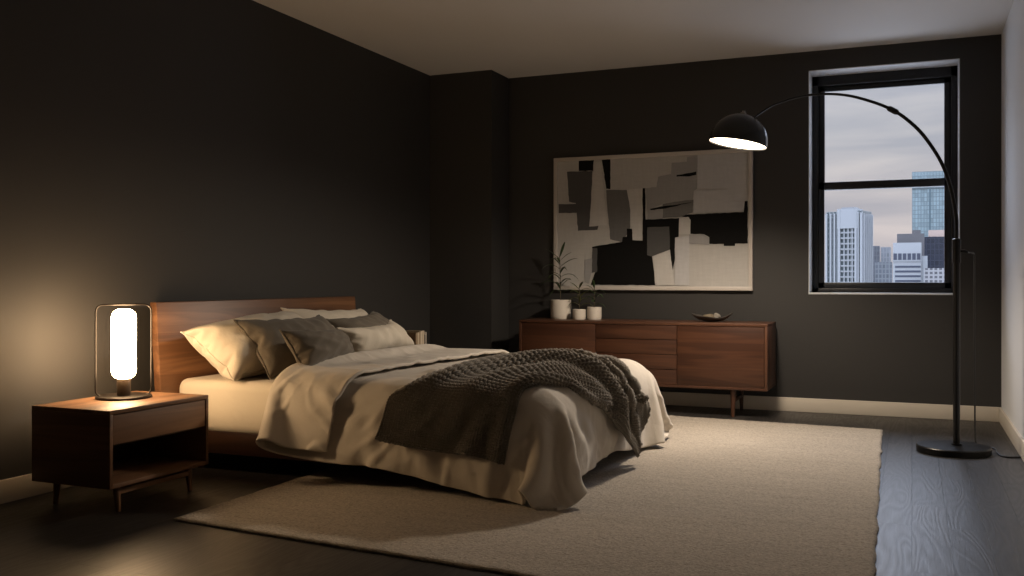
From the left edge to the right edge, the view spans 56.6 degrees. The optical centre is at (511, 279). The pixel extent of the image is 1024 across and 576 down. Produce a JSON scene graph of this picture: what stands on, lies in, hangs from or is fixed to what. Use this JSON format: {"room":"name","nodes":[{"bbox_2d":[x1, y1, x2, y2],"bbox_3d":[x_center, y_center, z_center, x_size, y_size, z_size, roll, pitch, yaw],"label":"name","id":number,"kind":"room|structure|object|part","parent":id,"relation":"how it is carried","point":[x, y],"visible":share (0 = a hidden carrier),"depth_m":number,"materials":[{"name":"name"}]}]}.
{"room":"bedroom","nodes":[
{"label":"bedroom","id":0,"kind":"room"},
{"bbox_2d":[0,0,429,479],"bbox_3d":[-2.459,-0.365,4.236,0.300,2.730,9.700,0,0,23],"label":"wall","id":1,"kind":"structure","parent":0,"point":[151,150],"depth_m":5.25,"materials":[{"name":"grey paint"}]},
{"bbox_2d":[0,452,208,503],"bbox_3d":[-2.383,0.948,4.009,0.016,0.105,8.740,0,0,23],"label":"baseboard","id":2,"kind":"structure","parent":1,"relation":"attached to","point":[19,487],"depth_m":4.33,"materials":[{"name":"beige paint"}]},
{"bbox_2d":[430,70,508,351],"bbox_3d":[-0.362,-0.365,8.095,0.570,2.730,0.360,0,0,23],"label":"wall","id":3,"kind":"structure","parent":0,"point":[469,111],"depth_m":7.94,"materials":[{"name":"grey paint"}]},
{"bbox_2d":[0,405,1023,575],"bbox_3d":[-0.321,1.060,3.336,4.940,0.120,9.700,0,0,23],"label":"floor","id":4,"kind":"structure","parent":0,"point":[936,516],"depth_m":3.93,"materials":[{"name":"brown wood"}]},
{"bbox_2d":[32,391,207,511],"bbox_3d":[-1.788,0.777,4.379,0.455,0.448,0.611,0,0,23],"label":"nightstand","id":5,"kind":"object","parent":4,"relation":"on","point":[90,442],"visible":0.95,"depth_m":4.17,"materials":[{"name":"brown wood"}]},
{"bbox_3d":[-2.031,0.943,4.242,0.038,0.117,0.032,0,0,23],"label":"leg","id":6,"kind":"part","parent":5,"relation":"part of","materials":[{"name":"brown wood"}]},
{"bbox_3d":[-1.903,0.729,4.105,0.455,0.315,0.018,0,0,23],"label":"panel","id":7,"kind":"part","parent":5,"relation":"part of","materials":[{"name":"brown wood"}]},
{"bbox_3d":[-1.708,0.943,4.106,0.038,0.117,0.032,0,0,23],"label":"leg","id":8,"kind":"part","parent":5,"relation":"part of","materials":[{"name":"brown wood"}]},
{"bbox_2d":[95,303,151,400],"bbox_3d":[-1.823,0.332,4.462,0.250,0.442,0.250,0,0,23],"label":"table lamp","id":9,"kind":"object","parent":5,"relation":"on","point":[123,321],"visible":1,"depth_m":4.42,"materials":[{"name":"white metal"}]},
{"bbox_2d":[117,378,130,395],"bbox_3d":[-1.823,0.500,4.462,0.062,0.081,0.062,0,0,23],"label":"socket","id":10,"kind":"object","parent":9,"relation":"attached to","point":[123,384],"depth_m":4.43,"materials":[{"name":"brown metal"}]},
{"bbox_3d":[-1.993,0.720,4.465,0.012,0.297,0.575,0,0,23],"label":"panel","id":11,"kind":"part","parent":5,"relation":"part of","materials":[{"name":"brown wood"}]},
{"bbox_2d":[113,427,200,445],"bbox_3d":[-1.797,0.707,4.382,0.413,0.010,0.575,0,0,23],"label":"shelf","id":12,"kind":"object","parent":5,"relation":"attached to","point":[195,430],"depth_m":4.38,"materials":[{"name":"brown wood"}]},
{"bbox_3d":[-1.781,0.637,4.375,0.432,0.125,0.569,0,0,23],"label":"drawer","id":13,"kind":"part","parent":5,"relation":"part of","materials":[{"name":"brown wood"}]},
{"bbox_2d":[113,455,205,488],"bbox_3d":[-1.788,0.877,4.379,0.455,0.018,0.575,0,0,23],"label":"shelf","id":14,"kind":"object","parent":5,"relation":"attached to","point":[127,469],"depth_m":4.42,"materials":[{"name":"brown wood"}]},
{"bbox_3d":[-1.673,0.729,4.652,0.455,0.315,0.018,0,0,23],"label":"panel","id":15,"kind":"part","parent":5,"relation":"part of","materials":[{"name":"brown wood"}]},
{"bbox_3d":[-1.537,0.943,4.512,0.038,0.117,0.032,0,0,23],"label":"leg","id":16,"kind":"part","parent":5,"relation":"part of","materials":[{"name":"brown wood"}]},
{"bbox_2d":[174,415,882,575],"bbox_3d":[0.543,0.993,5.078,2.730,0.020,4.072,0,0,23],"label":"area rug","id":17,"kind":"object","parent":4,"relation":"on","point":[719,497],"visible":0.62,"depth_m":3.98,"materials":[{"name":"carpet"}]},
{"bbox_2d":[150,296,364,467],"bbox_3d":[-0.520,0.558,5.441,2.182,0.884,1.925,0,0,23],"label":"bed","id":18,"kind":"object","parent":17,"relation":"on","point":[175,360],"visible":0.1,"depth_m":5.10,"materials":[{"name":"brown wood"}]},
{"bbox_2d":[180,374,276,433],"bbox_3d":[-0.507,0.660,5.426,2.045,0.277,1.722,0,0,23],"label":"mattress","id":19,"kind":"object","parent":18,"relation":"on","point":[239,405],"visible":0.08,"depth_m":4.90,"materials":[{"name":"beige fabric"}]},
{"bbox_2d":[180,311,301,380],"bbox_3d":[-1.365,0.348,5.251,0.386,0.337,0.918,0,0,21],"label":"pillow","id":20,"kind":"object","parent":19,"relation":"on","point":[223,344],"visible":0.48,"depth_m":4.92,"materials":[{"name":"beige fabric"}]},
{"bbox_2d":[233,315,354,378],"bbox_3d":[-1.145,0.359,5.286,0.354,0.306,0.835,0,0,20],"label":"pillow","id":21,"kind":"object","parent":19,"relation":"on","point":[272,350],"visible":0.48,"depth_m":4.99,"materials":[{"name":"beige fabric"}]},
{"bbox_2d":[281,308,368,318],"bbox_3d":[-1.086,0.335,6.079,0.288,0.338,0.907,0,0,23],"label":"pillow","id":22,"kind":"object","parent":19,"relation":"on","point":[304,313],"visible":0.24,"depth_m":5.91,"materials":[{"name":"beige fabric"}]},
{"bbox_2d":[325,311,388,328],"bbox_3d":[-0.912,0.355,6.106,0.270,0.297,0.683,0,0,19],"label":"pillow","id":23,"kind":"object","parent":19,"relation":"on","point":[374,318],"visible":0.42,"depth_m":5.97,"materials":[{"name":"beige fabric"}]},
{"bbox_2d":[337,320,414,351],"bbox_3d":[-0.835,0.378,6.090,0.196,0.229,0.921,0,0,23],"label":"pillow","id":24,"kind":"object","parent":19,"relation":"on","point":[390,335],"visible":0.73,"depth_m":5.90,"materials":[{"name":"beige fabric"}]},
{"bbox_2d":[256,344,672,510],"bbox_3d":[-0.088,0.695,5.258,1.643,0.591,2.224,0,0,23],"label":"duvet","id":25,"kind":"object","parent":19,"relation":"on","point":[330,410],"visible":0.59,"depth_m":4.53,"materials":[{"name":"fabric"}]},
{"bbox_2d":[279,329,353,365],"bbox_3d":[-1.015,0.366,5.092,0.203,0.232,0.626,0,0,13],"label":"pillow","id":26,"kind":"object","parent":25,"relation":"on","point":[308,347],"visible":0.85,"depth_m":4.90,"materials":[{"name":"beige fabric"}]},
{"bbox_2d":[375,348,650,464],"bbox_3d":[0.081,0.646,4.834,0.993,0.587,1.382,0,0,23],"label":"knitted throw","id":27,"kind":"object","parent":25,"relation":"on","point":[469,408],"visible":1,"depth_m":4.41,"materials":[{"name":"grey fabric"}]},
{"bbox_3d":[-1.482,0.478,5.846,0.095,0.724,1.925,0,0,23],"label":"headboard","id":28,"kind":"part","parent":18,"relation":"part of","materials":[{"name":"brown wood"}]},
{"bbox_3d":[-0.486,0.843,5.418,2.100,0.115,1.710,0,0,23],"label":"frame","id":29,"kind":"part","parent":18,"relation":"part of","materials":[{"name":"brown wood"}]},
{"bbox_2d":[519,318,775,416],"bbox_3d":[1.032,0.659,7.391,1.925,0.684,0.455,0,0,23],"label":"sideboard","id":30,"kind":"object","parent":4,"relation":"on","point":[732,356],"visible":0.67,"depth_m":7.08,"materials":[{"name":"brown wood"}]},
{"bbox_3d":[0.154,0.558,7.761,0.020,0.443,0.455,0,0,23],"label":"panel","id":31,"kind":"part","parent":30,"relation":"part of","materials":[{"name":"brown wood"}]},
{"bbox_3d":[0.364,0.558,7.441,0.611,0.439,0.019,0,0,23],"label":"door","id":32,"kind":"part","parent":30,"relation":"part of","materials":[{"name":"brown wood"}]},
{"bbox_2d":[542,242,577,318],"bbox_3d":[0.385,0.003,7.774,0.277,0.627,0.255,0,0,-23],"label":"potted plant","id":33,"kind":"object","parent":30,"relation":"on","point":[559,309],"visible":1,"depth_m":7.72,"materials":[{"name":"green plant"}]},
{"bbox_3d":[0.400,0.239,7.785,0.170,0.155,0.170,0,0,23],"label":"pot","id":34,"kind":"part","parent":33,"relation":"part of","materials":[{"name":"white ceramic"}]},
{"bbox_2d":[568,282,592,319],"bbox_3d":[0.533,0.165,7.640,0.226,0.304,0.142,0,0,44],"label":"potted plant","id":35,"kind":"object","parent":30,"relation":"on","point":[578,314],"visible":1,"depth_m":7.62,"materials":[{"name":"green plant"}]},
{"bbox_3d":[0.541,0.276,7.650,0.104,0.082,0.104,0,0,23],"label":"pot","id":36,"kind":"part","parent":35,"relation":"part of","materials":[{"name":"white ceramic"}]},
{"bbox_2d":[584,279,605,319],"bbox_3d":[0.672,0.155,7.630,0.157,0.323,0.158,0,0,-13],"label":"potted plant","id":37,"kind":"object","parent":30,"relation":"on","point":[593,313],"visible":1,"depth_m":7.60,"materials":[{"name":"green plant"}]},
{"bbox_3d":[0.662,0.267,7.642,0.116,0.100,0.116,0,0,23],"label":"pot","id":38,"kind":"part","parent":37,"relation":"part of","materials":[{"name":"white ceramic"}]},
{"bbox_3d":[0.939,0.392,7.199,0.629,0.106,0.019,0,0,23],"label":"drawer","id":39,"kind":"part","parent":30,"relation":"part of","materials":[{"name":"brown wood"}]},
{"bbox_3d":[0.939,0.503,7.199,0.629,0.106,0.019,0,0,23],"label":"drawer","id":40,"kind":"part","parent":30,"relation":"part of","materials":[{"name":"brown wood"}]},
{"bbox_3d":[0.939,0.614,7.199,0.629,0.106,0.019,0,0,23],"label":"drawer","id":41,"kind":"part","parent":30,"relation":"part of","materials":[{"name":"brown wood"}]},
{"bbox_3d":[1.032,0.327,7.391,1.925,0.020,0.455,0,0,23],"label":"panel","id":42,"kind":"part","parent":30,"relation":"part of","materials":[{"name":"brown wood"}]},
{"bbox_3d":[0.939,0.725,7.199,0.629,0.106,0.019,0,0,23],"label":"drawer","id":43,"kind":"part","parent":30,"relation":"part of","materials":[{"name":"brown wood"}]},
{"bbox_2d":[692,312,732,321],"bbox_3d":[1.519,0.281,7.216,0.310,0.073,0.170,0,0,23],"label":"bowl","id":44,"kind":"object","parent":30,"relation":"on","point":[698,316],"visible":1,"depth_m":7.17,"materials":[{"name":"ceramic"}]},
{"bbox_3d":[1.032,0.790,7.391,1.925,0.020,0.455,0,0,23],"label":"panel","id":45,"kind":"part","parent":30,"relation":"part of","materials":[{"name":"brown wood"}]},
{"bbox_3d":[1.524,0.558,6.953,0.633,0.439,0.019,0,0,23],"label":"door","id":46,"kind":"part","parent":30,"relation":"part of","materials":[{"name":"brown wood"}]},
{"bbox_3d":[1.617,0.899,6.947,0.044,0.203,0.054,0,0,23],"label":"leg","id":47,"kind":"part","parent":30,"relation":"part of","materials":[{"name":"brown wood"}]},
{"bbox_3d":[1.755,0.899,7.274,0.044,0.203,0.054,0,0,23],"label":"leg","id":48,"kind":"part","parent":30,"relation":"part of","materials":[{"name":"brown wood"}]},
{"bbox_3d":[1.909,0.558,7.022,0.020,0.443,0.455,0,0,23],"label":"panel","id":49,"kind":"part","parent":30,"relation":"part of","materials":[{"name":"brown wood"}]},
{"bbox_2d":[709,93,1020,458],"bbox_3d":[2.075,-0.072,5.736,1.756,2.144,0.423,0,0,23],"label":"floor lamp","id":50,"kind":"object","parent":4,"relation":"on","point":[740,131],"visible":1,"depth_m":5.54,"materials":[{"name":"black metal"}]},
{"bbox_2d":[710,138,765,148],"bbox_3d":[1.426,-0.866,5.996,0.348,0.066,0.351,0,0,23],"label":"diffuser","id":51,"kind":"object","parent":50,"relation":"attached to","point":[734,143],"depth_m":5.99,"materials":[{"name":"white plastic"}]},
{"bbox_3d":[1.427,-0.937,5.996,0.364,0.226,0.364,0,0,23],"label":"lamp shade","id":52,"kind":"part","parent":50,"relation":"part of","materials":[{"name":"black metal"}]},
{"bbox_3d":[2.033,-0.672,5.741,1.207,0.944,0.021,0,0,23],"label":"arm","id":53,"kind":"part","parent":50,"relation":"part of"},
{"bbox_3d":[2.805,0.415,5.497,0.306,1.172,0.266,0,0,43],"label":"cord","id":54,"kind":"part","parent":50,"relation":"part of","materials":[{"name":"black rubber"}]},
{"bbox_3d":[-0.679,0.777,7.015,0.455,0.448,0.611,0,0,23],"label":"nightstand","id":55,"kind":"object","parent":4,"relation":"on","visible":0},
{"bbox_2d":[407,332,417,344],"bbox_3d":[-0.748,0.468,6.922,0.130,0.170,0.029,0,0,23],"label":"book","id":56,"kind":"object","parent":55,"relation":"on","point":[414,336],"visible":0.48,"depth_m":6.89,"materials":[{"name":"paper"}]},
{"bbox_2d":[406,331,420,343],"bbox_3d":[-0.729,0.465,6.968,0.128,0.176,0.019,0,0,23],"label":"book","id":57,"kind":"object","parent":55,"relation":"on","point":[406,331],"visible":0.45,"depth_m":6.95,"materials":[{"name":"paper"}]},
{"bbox_2d":[406,330,423,343],"bbox_3d":[-0.713,0.463,7.018,0.140,0.180,0.029,0,0,23],"label":"book","id":58,"kind":"object","parent":55,"relation":"on","point":[406,330],"visible":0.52,"depth_m":6.99,"materials":[{"name":"paper"}]},
{"bbox_2d":[253,0,1013,77],"bbox_3d":[-0.321,-1.805,3.336,4.940,0.150,9.700,0,0,23],"label":"ceiling","id":59,"kind":"structure","parent":0,"point":[509,38],"depth_m":6.54,"materials":[{"name":"paint"}]},
{"bbox_2d":[509,34,1000,406],"bbox_3d":[1.641,-0.365,7.609,4.640,2.730,0.300,0,0,23],"label":"wall","id":60,"kind":"structure","parent":0,"point":[880,348],"depth_m":7.26,"materials":[{"name":"grey paint"}]},
{"bbox_2d":[554,149,752,290],"bbox_3d":[1.107,-0.468,7.646,1.630,1.100,0.043,0,0,23],"label":"painting","id":61,"kind":"object","parent":60,"relation":"attached to","point":[683,220],"visible":0.96,"depth_m":7.62},
{"bbox_2d":[660,391,998,421],"bbox_3d":[1.705,0.948,7.411,3.738,0.105,0.016,0,0,23],"label":"baseboard","id":62,"kind":"structure","parent":60,"relation":"attached to","point":[853,407],"depth_m":7.10,"materials":[{"name":"beige paint"}]},
{"bbox_2d":[809,58,959,294],"bbox_3d":[2.781,-0.739,7.127,1.038,1.693,0.304,0,0,23],"label":"window","id":63,"kind":"structure","parent":60,"relation":"in","point":[946,72],"depth_m":7.19,"materials":[{"name":"paint"}]},
{"bbox_3d":[2.773,0.102,7.109,1.038,0.012,0.264,0,0,23],"label":"sill","id":64,"kind":"part","parent":63,"relation":"part of","materials":[{"name":"paint"}]},
{"bbox_3d":[2.818,-0.347,7.217,0.938,0.820,0.030,0,0,23],"label":"sash","id":65,"kind":"part","parent":63,"relation":"part of","materials":[{"name":"black paint"}]},
{"bbox_3d":[2.832,-1.101,7.249,0.938,0.808,0.030,0,0,23],"label":"sash","id":66,"kind":"part","parent":63,"relation":"part of","materials":[{"name":"black paint"}]},
{"bbox_2d":[1001,0,1023,438],"bbox_3d":[1.759,-0.365,2.297,0.300,2.730,9.400,0,0,23],"label":"wall","id":67,"kind":"structure","parent":0,"point":[1012,36],"depth_m":5.89,"materials":[{"name":"grey paint"}]},
{"bbox_2d":[999,407,1023,461],"bbox_3d":[1.672,0.948,2.497,0.016,0.105,9.100,0,0,23],"label":"baseboard","id":68,"kind":"structure","parent":67,"relation":"attached to","point":[1009,428],"depth_m":5.79,"materials":[{"name":"beige paint"}]},
{"label":"outside","id":69,"kind":"structure","parent":0,"visible":0},
{"bbox_2d":[825,207,872,281],"bbox_3d":[141.622,15.400,398.919,15.900,91.200,12.000,0,0,39],"label":"apartment tower","id":70,"kind":"structure","parent":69,"point":[848,230],"depth_m":394.55,"materials":[{"name":"concrete"}]},
{"bbox_3d":[140.981,-25.800,396.289,8.400,8.800,6.900,0,0,39],"label":"crown","id":71,"kind":"part","parent":70,"relation":"part of","materials":[{"name":"concrete"}]},
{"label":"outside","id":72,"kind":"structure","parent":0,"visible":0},
{"bbox_2d":[924,230,943,267],"bbox_3d":[154.728,21.550,346.077,9.990,78.900,14.000,0,0,23],"label":"office tower","id":73,"kind":"structure","parent":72,"point":[934,243],"depth_m":339.96,"materials":[{"name":"blue glass"}]},
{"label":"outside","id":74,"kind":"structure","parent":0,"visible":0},
{"bbox_2d":[875,262,892,281],"bbox_3d":[169.904,26.450,434.084,7.140,69.100,12.000,0,0,23],"label":"block","id":75,"kind":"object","parent":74,"point":[883,270],"visible":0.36,"depth_m":428.64,"materials":[{"name":"grey concrete"}]},
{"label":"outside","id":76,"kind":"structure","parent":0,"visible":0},
{"bbox_2d":[881,247,890,261],"bbox_3d":[183.546,22.500,466.316,4.410,77.000,12.000,0,0,23],"label":"slab","id":77,"kind":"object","parent":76,"point":[885,251],"visible":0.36,"depth_m":460.71,"materials":[{"name":"grey concrete"}]},
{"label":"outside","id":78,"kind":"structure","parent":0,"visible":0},
{"bbox_2d":[873,246,879,281],"bbox_3d":[172.779,22.450,452.947,4.820,77.100,9.000,0,0,23],"label":"tower","id":79,"kind":"structure","parent":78,"point":[876,249],"depth_m":448.50,"materials":[{"name":"grey concrete"}]},
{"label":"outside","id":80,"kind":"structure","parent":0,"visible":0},
{"bbox_2d":[912,171,943,236],"bbox_3d":[232.563,1.150,521.413,24.000,119.700,22.400,0,0,23],"label":"glass tower","id":81,"kind":"structure","parent":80,"point":[927,202],"depth_m":513.08,"materials":[{"name":"glass"}]},
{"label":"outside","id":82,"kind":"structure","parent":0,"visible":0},
{"bbox_2d":[922,256,927,281],"bbox_3d":[131.058,26.700,301.792,1.650,68.600,6.000,0,0,23],"label":"slab","id":83,"kind":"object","parent":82,"point":[924,258],"visible":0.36,"depth_m":299.13,"materials":[{"name":"concrete"}]},
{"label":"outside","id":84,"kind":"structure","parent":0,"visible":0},
{"bbox_2d":[924,268,943,281],"bbox_3d":[130.147,28.700,288.612,9.100,64.600,5.000,0,0,23],"label":"low office","id":85,"kind":"structure","parent":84,"point":[930,274],"depth_m":287.01,"materials":[{"name":"grey concrete"}]},
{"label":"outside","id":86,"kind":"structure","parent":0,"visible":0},
{"bbox_2d":[892,242,921,281],"bbox_3d":[127.002,24.600,305.507,8.710,72.800,12.300,0,0,23],"label":"office block","id":87,"kind":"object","parent":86,"point":[906,260],"visible":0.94,"depth_m":300.01,"materials":[{"name":"concrete"}]},
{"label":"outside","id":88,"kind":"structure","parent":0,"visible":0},
{"bbox_2d":[897,230,923,281],"bbox_3d":[133.118,22.250,317.200,8.370,77.500,8.000,0,0,23],"label":"rooftop block","id":89,"kind":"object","parent":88,"point":[916,236],"visible":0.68,"depth_m":313.18,"materials":[{"name":"grey concrete"}]},
{"bbox_2d":[912,230,920,233],"bbox_3d":[134.408,-15.900,315.843,2.600,1.200,5.500,0,0,23],"label":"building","id":90,"kind":"structure","parent":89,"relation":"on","point":[913,231],"depth_m":313.26,"materials":[{"name":"grey concrete"}]}
]}

